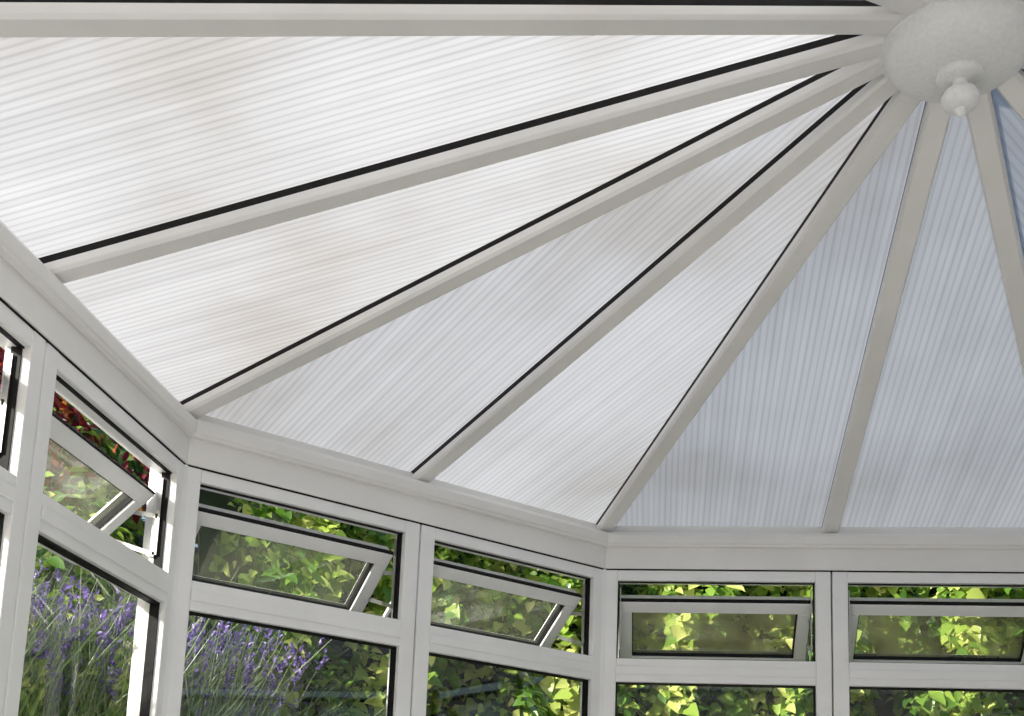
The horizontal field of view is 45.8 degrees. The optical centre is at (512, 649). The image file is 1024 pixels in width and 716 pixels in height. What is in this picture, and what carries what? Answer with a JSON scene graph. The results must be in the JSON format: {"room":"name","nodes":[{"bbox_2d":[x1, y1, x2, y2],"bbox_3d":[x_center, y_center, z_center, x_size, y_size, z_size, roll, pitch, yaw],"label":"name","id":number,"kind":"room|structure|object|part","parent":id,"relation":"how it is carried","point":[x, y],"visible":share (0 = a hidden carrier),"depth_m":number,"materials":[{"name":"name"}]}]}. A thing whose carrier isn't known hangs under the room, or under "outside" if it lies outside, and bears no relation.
{"room":"sunroom","nodes":[
{"label":"sunroom","id":0,"kind":"room"},
{"bbox_2d":[779,614,795,620],"bbox_3d":[0.787,-0.066,4.764,0.632,0.147,0.152,1,-11,7],"label":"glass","id":1,"kind":"object","parent":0,"point":[783,618],"depth_m":4.69,"materials":[{"name":"clear glass"}]},
{"bbox_2d":[890,642,927,656],"bbox_3d":[1.641,-0.053,4.663,0.632,0.147,0.152,1,-11,7],"label":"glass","id":2,"kind":"object","parent":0,"point":[898,647],"depth_m":4.71,"materials":[{"name":"clear glass"}]},
{"bbox_2d":[992,89,1023,256],"bbox_3d":[1.569,-0.919,3.653,2.100,0.572,0.891,10,-13,-37],"label":"roof panel","id":3,"kind":"object","parent":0,"point":[1011,126],"depth_m":3.01,"materials":[{"name":"white plastic"}]},
{"bbox_3d":[-0.185,-1.293,2.017,2.115,0.572,1.500,1,-11,7],"label":"roof panel","id":4,"kind":"object","parent":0,"visible":0},
{"bbox_2d":[867,0,929,15],"bbox_3d":[0.138,-1.271,1.980,2.043,0.604,0.062,10,-13,-37],"label":"rafter","id":5,"kind":"object","parent":4,"relation":"attached to","point":[906,7],"visible":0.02,"depth_m":2.54,"materials":[{"name":"white plastic"}]},
{"bbox_3d":[-0.426,1.424,3.854,1.346,0.590,1.346,1,-11,7],"label":"wall","id":6,"kind":"structure","parent":0,"visible":0},
{"bbox_2d":[166,467,419,715],"bbox_3d":[-0.775,0.293,3.870,0.845,1.553,0.334,10,-13,-37],"label":"window","id":7,"kind":"structure","parent":6,"relation":"in","point":[194,596],"depth_m":3.88,"materials":[{"name":"white plastic"}]},
{"bbox_3d":[-0.770,-0.270,3.990,0.736,0.227,0.248,10,-13,-37],"label":"sash","id":8,"kind":"part","parent":7,"relation":"part of","materials":[{"name":"white plastic"}]},
{"bbox_3d":[-0.778,-0.269,4.000,0.752,0.251,0.267,10,-13,-37],"label":"sash frame","id":9,"kind":"part","parent":7,"relation":"part of","materials":[{"name":"white plastic"}]},
{"bbox_2d":[189,484,402,715],"bbox_3d":[-0.697,0.267,3.769,0.740,1.451,0.030,10,-13,-37],"label":"gasket","id":10,"kind":"object","parent":7,"relation":"attached to","point":[399,535],"visible":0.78,"depth_m":3.98,"materials":[{"name":"black rubber"}]},
{"bbox_2d":[368,539,396,608],"bbox_3d":[-0.736,-0.296,3.953,0.723,0.240,0.187,10,-13,-37],"label":"stay","id":11,"kind":"object","parent":7,"relation":"attached to","point":[393,572],"visible":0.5,"depth_m":4.11,"materials":[{"name":"silver metal"}]},
{"bbox_2d":[383,525,602,715],"bbox_3d":[-0.110,0.415,4.387,0.845,1.553,0.334,10,-13,-37],"label":"window","id":12,"kind":"structure","parent":6,"relation":"in","point":[427,638],"depth_m":4.38,"materials":[{"name":"white plastic"}]},
{"bbox_3d":[-0.106,-0.145,4.522,0.752,0.251,0.267,10,-13,-37],"label":"sash frame","id":13,"kind":"part","parent":12,"relation":"part of","materials":[{"name":"white plastic"}]},
{"bbox_3d":[-0.098,-0.147,4.512,0.736,0.227,0.248,10,-13,-37],"label":"sash","id":14,"kind":"part","parent":12,"relation":"part of","materials":[{"name":"white plastic"}]},
{"bbox_2d":[429,541,590,715],"bbox_3d":[-0.025,0.391,4.291,0.740,1.451,0.030,10,-13,-37],"label":"gasket","id":15,"kind":"object","parent":12,"relation":"attached to","point":[587,581],"visible":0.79,"depth_m":4.51,"materials":[{"name":"black rubber"}]},
{"bbox_2d":[556,584,585,645],"bbox_3d":[-0.064,-0.172,4.475,0.723,0.240,0.187,10,-13,-37],"label":"stay","id":16,"kind":"object","parent":12,"relation":"attached to","point":[582,613],"visible":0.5,"depth_m":4.64,"materials":[{"name":"silver metal"}]},
{"bbox_3d":[-0.377,1.113,3.865,1.355,0.030,1.355,1,-11,7],"label":"trim","id":17,"kind":"structure","parent":6,"relation":"on","visible":0},
{"bbox_2d":[126,464,188,715],"bbox_3d":[-1.044,0.223,3.505,0.094,1.575,0.109,-4,-12,29],"label":"post","id":18,"kind":"object","parent":17,"relation":"on","point":[153,474],"visible":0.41,"depth_m":3.54,"materials":[{"name":"white plastic"}]},
{"bbox_2d":[599,569,606,715],"bbox_3d":[0.313,0.472,4.559,0.109,1.575,0.094,5,-11,-15],"label":"post","id":19,"kind":"object","parent":17,"relation":"on","point":[604,574],"visible":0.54,"depth_m":4.61,"materials":[{"name":"white plastic"}]},
{"bbox_3d":[-1.142,0.829,2.510,0.220,0.030,1.704,1,-11,7],"label":"trim","id":20,"kind":"structure","parent":0,"visible":0},
{"bbox_2d":[0,301,45,715],"bbox_3d":[-1.312,-0.030,2.258,0.334,1.553,0.845,1,-11,7],"label":"window","id":21,"kind":"structure","parent":20,"relation":"on","point":[14,481],"depth_m":2.68,"materials":[{"name":"white plastic"}]},
{"bbox_2d":[0,353,12,452],"bbox_3d":[-1.258,-0.615,2.360,0.187,0.240,0.723,1,-11,7],"label":"stay","id":22,"kind":"object","parent":21,"relation":"attached to","point":[9,358],"visible":1,"depth_m":2.70,"materials":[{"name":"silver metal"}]},
{"bbox_2d":[0,326,24,549],"bbox_3d":[-1.183,-0.038,2.240,0.030,1.451,0.740,1,-11,7],"label":"gasket","id":23,"kind":"object","parent":21,"relation":"attached to","point":[17,350],"visible":0.69,"depth_m":2.70,"materials":[{"name":"black rubber"}]},
{"bbox_2d":[0,220,1023,715],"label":"frame","id":24,"kind":"structure","parent":20,"relation":"on","point":[45,516],"depth_m":3.72,"materials":[{"name":"white plastic"}]},
{"bbox_3d":[-1.228,-0.436,3.203,0.267,0.251,0.752,1,-11,7],"label":"sash frame","id":25,"kind":"part","parent":24,"relation":"part of","materials":[{"name":"white plastic"}]},
{"bbox_3d":[-1.216,-0.435,3.201,0.248,0.227,0.736,1,-11,7],"label":"sash","id":26,"kind":"part","parent":24,"relation":"part of","materials":[{"name":"white plastic"}]},
{"bbox_2d":[38,375,171,715],"bbox_3d":[-1.086,0.123,3.079,0.030,1.451,0.740,1,-11,7],"label":"gasket","id":27,"kind":"object","parent":24,"relation":"attached to","point":[153,617],"visible":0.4,"depth_m":3.45,"materials":[{"name":"black rubber"}]},
{"bbox_2d":[116,478,163,556],"bbox_3d":[-1.162,-0.454,3.199,0.187,0.240,0.723,1,-11,7],"label":"stay","id":28,"kind":"object","parent":24,"relation":"attached to","point":[156,515],"visible":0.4,"depth_m":3.54,"materials":[{"name":"silver metal"}]},
{"bbox_2d":[0,35,833,257],"bbox_3d":[-0.156,-1.232,2.336,2.100,0.572,0.891,1,-11,7],"label":"roof panel","id":29,"kind":"object","parent":24,"relation":"on","point":[102,138],"visible":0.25,"depth_m":2.55,"materials":[{"name":"white plastic"}]},
{"bbox_2d":[0,0,901,37],"bbox_3d":[-0.142,-1.216,2.327,2.210,0.605,0.062,5,-11,-15],"label":"roof beam","id":30,"kind":"structure","parent":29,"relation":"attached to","point":[18,18],"depth_m":2.30,"materials":[{"name":"white plastic"}]},
{"bbox_2d":[64,75,813,401],"bbox_3d":[-0.056,-1.065,3.205,2.100,0.572,0.891,1,-11,7],"label":"roof panel","id":31,"kind":"object","parent":24,"relation":"on","point":[195,318],"visible":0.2,"depth_m":3.06,"materials":[{"name":"white plastic"}]},
{"bbox_2d":[38,35,883,283],"bbox_3d":[-0.091,-1.132,2.765,2.043,0.604,0.062,1,-11,7],"label":"rafter","id":32,"kind":"object","parent":31,"relation":"attached to","point":[836,51],"visible":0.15,"depth_m":2.75,"materials":[{"name":"white plastic"}]},
{"bbox_2d":[180,57,882,418],"bbox_3d":[-0.041,-1.048,3.204,2.210,0.605,0.062,-4,-12,29],"label":"rafter","id":33,"kind":"object","parent":31,"relation":"attached to","point":[817,90],"visible":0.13,"depth_m":3.12,"materials":[{"name":"white plastic"}]},
{"bbox_2d":[206,90,851,471],"bbox_3d":[-0.047,-1.062,3.221,0.891,0.572,2.100,10,-13,-37],"label":"roof panel","id":34,"kind":"object","parent":24,"relation":"on","point":[393,394],"visible":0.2,"depth_m":3.55,"materials":[{"name":"white plastic"}]},
{"bbox_2d":[411,74,897,482],"bbox_3d":[0.310,-0.983,3.477,0.062,0.604,2.043,10,-13,-37],"label":"rafter","id":35,"kind":"object","parent":34,"relation":"attached to","point":[866,98],"visible":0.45,"depth_m":3.30,"materials":[{"name":"white plastic"}]},
{"bbox_2d":[434,103,883,523],"bbox_3d":[0.649,-0.934,3.762,0.891,0.572,2.100,10,-13,-37],"label":"roof panel","id":36,"kind":"object","parent":24,"relation":"on","point":[569,449],"visible":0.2,"depth_m":3.87,"materials":[{"name":"white plastic"}]},
{"bbox_2d":[616,101,925,526],"bbox_3d":[0.668,-0.932,3.767,0.891,0.572,2.100,1,-11,7],"label":"roof panel","id":37,"kind":"object","parent":24,"relation":"on","point":[763,449],"visible":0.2,"depth_m":3.97,"materials":[{"name":"white plastic"}]},
{"bbox_2d":[596,90,920,531],"bbox_3d":[0.661,-0.919,3.749,0.062,0.605,2.210,5,-11,-15],"label":"rafter","id":38,"kind":"object","parent":37,"relation":"attached to","point":[895,111],"visible":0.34,"depth_m":3.45,"materials":[{"name":"white plastic"}]},
{"bbox_2d":[879,0,1023,117],"bbox_3d":[0.984,-1.286,2.671,0.400,0.256,0.400,1,-11,7],"label":"boss","id":39,"kind":"object","parent":37,"relation":"attached to","point":[950,53],"visible":0.94,"depth_m":2.62,"materials":[{"name":"white plastic"}]},
{"bbox_2d":[840,114,1023,527],"bbox_3d":[1.552,-0.918,3.662,0.891,0.572,2.100,1,-11,7],"label":"roof panel","id":40,"kind":"object","parent":24,"relation":"on","point":[943,444],"visible":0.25,"depth_m":3.88,"materials":[{"name":"white plastic"}]},
{"bbox_2d":[822,102,950,532],"bbox_3d":[1.107,-0.912,3.697,0.062,0.604,2.043,1,-11,7],"label":"rafter","id":41,"kind":"object","parent":40,"relation":"attached to","point":[934,123],"visible":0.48,"depth_m":3.45,"materials":[{"name":"white plastic"}]},
{"bbox_2d":[966,91,1023,376],"bbox_3d":[1.554,-0.904,3.644,0.062,0.605,2.210,-4,-12,29],"label":"rafter","id":42,"kind":"object","parent":40,"relation":"attached to","point":[982,121],"visible":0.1,"depth_m":3.13,"materials":[{"name":"white plastic"}]},
{"bbox_3d":[1.142,1.249,4.284,1.704,0.030,0.220,1,-11,7],"label":"trim","id":43,"kind":"structure","parent":0,"visible":0},
{"bbox_2d":[604,570,831,715],"bbox_3d":[0.767,0.494,4.629,0.845,1.553,0.334,1,-11,7],"label":"window","id":44,"kind":"structure","parent":43,"relation":"on","point":[795,671],"depth_m":4.60,"materials":[{"name":"white plastic"}]},
{"bbox_3d":[0.786,-0.067,4.756,0.736,0.227,0.248,1,-11,7],"label":"sash","id":45,"kind":"part","parent":44,"relation":"part of","materials":[{"name":"white plastic"}]},
{"bbox_2d":[615,581,815,715],"bbox_3d":[0.748,0.461,4.504,0.740,1.451,0.030,1,-11,7],"label":"gasket","id":46,"kind":"object","parent":44,"relation":"attached to","point":[812,584],"visible":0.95,"depth_m":4.58,"materials":[{"name":"black rubber"}]},
{"bbox_2d":[619,588,811,651],"bbox_3d":[0.781,-0.096,4.708,0.723,0.240,0.187,1,-11,7],"label":"stay","id":47,"kind":"object","parent":44,"relation":"attached to","point":[808,647],"visible":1,"depth_m":4.61,"materials":[{"name":"silver metal"}]},
{"bbox_3d":[0.787,-0.065,4.768,0.752,0.251,0.267,1,-11,7],"label":"sash frame","id":48,"kind":"part","parent":44,"relation":"part of","materials":[{"name":"white plastic"}]},
{"bbox_2d":[831,572,1023,715],"bbox_3d":[1.611,0.507,4.529,0.845,1.553,0.334,1,-11,7],"label":"window","id":49,"kind":"structure","parent":43,"relation":"on","point":[847,672],"depth_m":4.52,"materials":[{"name":"white plastic"}]},
{"bbox_2d":[848,590,849,652],"bbox_3d":[1.635,-0.083,4.607,0.723,0.240,0.187,1,-11,7],"label":"stay","id":50,"kind":"object","parent":49,"relation":"attached to","point":[848,590],"visible":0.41,"depth_m":4.57,"materials":[{"name":"silver metal"}]},
{"bbox_2d":[848,584,1023,703],"bbox_3d":[1.602,0.474,4.403,0.740,1.451,0.030,1,-11,7],"label":"gasket","id":51,"kind":"object","parent":49,"relation":"attached to","point":[865,688],"visible":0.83,"depth_m":4.49,"materials":[{"name":"black rubber"}]},
{"bbox_3d":[1.641,-0.052,4.667,0.752,0.251,0.267,1,-11,7],"label":"sash frame","id":52,"kind":"part","parent":49,"relation":"part of","materials":[{"name":"white plastic"}]},
{"bbox_3d":[1.640,-0.053,4.655,0.736,0.227,0.248,1,-11,7],"label":"sash","id":53,"kind":"part","parent":49,"relation":"part of","materials":[{"name":"white plastic"}]},
{"label":"outside","id":54,"kind":"structure","parent":0,"visible":0},
{"bbox_3d":[2.208,2.983,13.389,60.094,1.280,37.328,1,-11,7],"label":"bank","id":55,"kind":"object","parent":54,"visible":0},
{"bbox_2d":[18,560,88,715],"bbox_3d":[-2.070,0.022,3.321,1.754,0.926,2.046,5,-11,-16],"label":"bush","id":56,"kind":"object","parent":55,"relation":"on","point":[39,600],"visible":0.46,"depth_m":3.85,"materials":[{"name":"plant"}]},
{"bbox_2d":[0,346,114,502],"bbox_3d":[-2.167,-0.427,4.812,0.963,2.250,1.053,1,-11,7],"label":"bush","id":57,"kind":"object","parent":55,"relation":"on","point":[68,412],"visible":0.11,"depth_m":5.03,"materials":[{"name":"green plant"}]},
{"bbox_2d":[0,347,148,533],"bbox_3d":[-2.967,-0.701,7.326,2.308,3.654,2.356,1,-11,7],"label":"tree","id":58,"kind":"object","parent":55,"relation":"on","point":[134,465],"visible":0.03,"depth_m":7.10,"materials":[{"name":"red plant"}]},
{"bbox_2d":[22,466,194,707],"bbox_3d":[-1.721,-0.039,4.699,0.928,1.479,1.040,1,-11,7],"label":"shrub","id":59,"kind":"object","parent":55,"relation":"on","point":[63,565],"visible":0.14,"depth_m":4.61,"materials":[{"name":"green plant"}]},
{"bbox_2d":[32,423,203,690],"bbox_3d":[-3.043,-0.279,4.657,1.860,2.255,5.533,-3,-12,27],"label":"shrub","id":60,"kind":"object","parent":55,"relation":"on","point":[138,539],"visible":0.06,"depth_m":6.10,"materials":[{"name":"green plant"}]},
{"bbox_2d":[113,444,202,690],"bbox_3d":[-1.450,-0.212,5.934,1.106,2.295,1.002,1,-11,7],"label":"bush","id":61,"kind":"object","parent":55,"relation":"on","point":[125,455],"visible":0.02,"depth_m":5.96,"materials":[{"name":"green plant"}]},
{"bbox_2d":[1,418,355,715],"bbox_3d":[-2.038,0.086,3.681,2.498,0.935,4.312,-1,-11,15],"label":"plants","id":62,"kind":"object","parent":55,"relation":"on","point":[89,662],"depth_m":4.04,"materials":[{"name":"purple plant"}]},
{"bbox_2d":[21,568,382,715],"bbox_3d":[-1.445,0.241,4.314,1.900,0.907,1.479,12,-15,-43],"label":"bush","id":63,"kind":"object","parent":55,"relation":"on","point":[104,614],"visible":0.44,"depth_m":4.27,"materials":[{"name":"purple plant"}]},
{"bbox_2d":[199,489,1023,715],"bbox_3d":[1.721,-0.035,5.241,6.329,2.388,2.345,-1,-11,15],"label":"ivy hedge","id":64,"kind":"object","parent":55,"relation":"on","point":[454,687],"visible":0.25,"depth_m":5.58,"materials":[{"name":"green plant"}]},
{"bbox_3d":[2.158,-0.970,3.265,2.115,0.572,1.500,1,-11,7],"label":"roof panel","id":65,"kind":"object","parent":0,"visible":0},
{"bbox_2d":[996,68,1023,121],"bbox_3d":[1.833,-0.959,3.297,2.043,0.604,0.062,10,-13,-37],"label":"rafter","id":66,"kind":"object","parent":65,"relation":"attached to","point":[1012,90],"visible":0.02,"depth_m":2.81,"materials":[{"name":"white plastic"}]}
]}

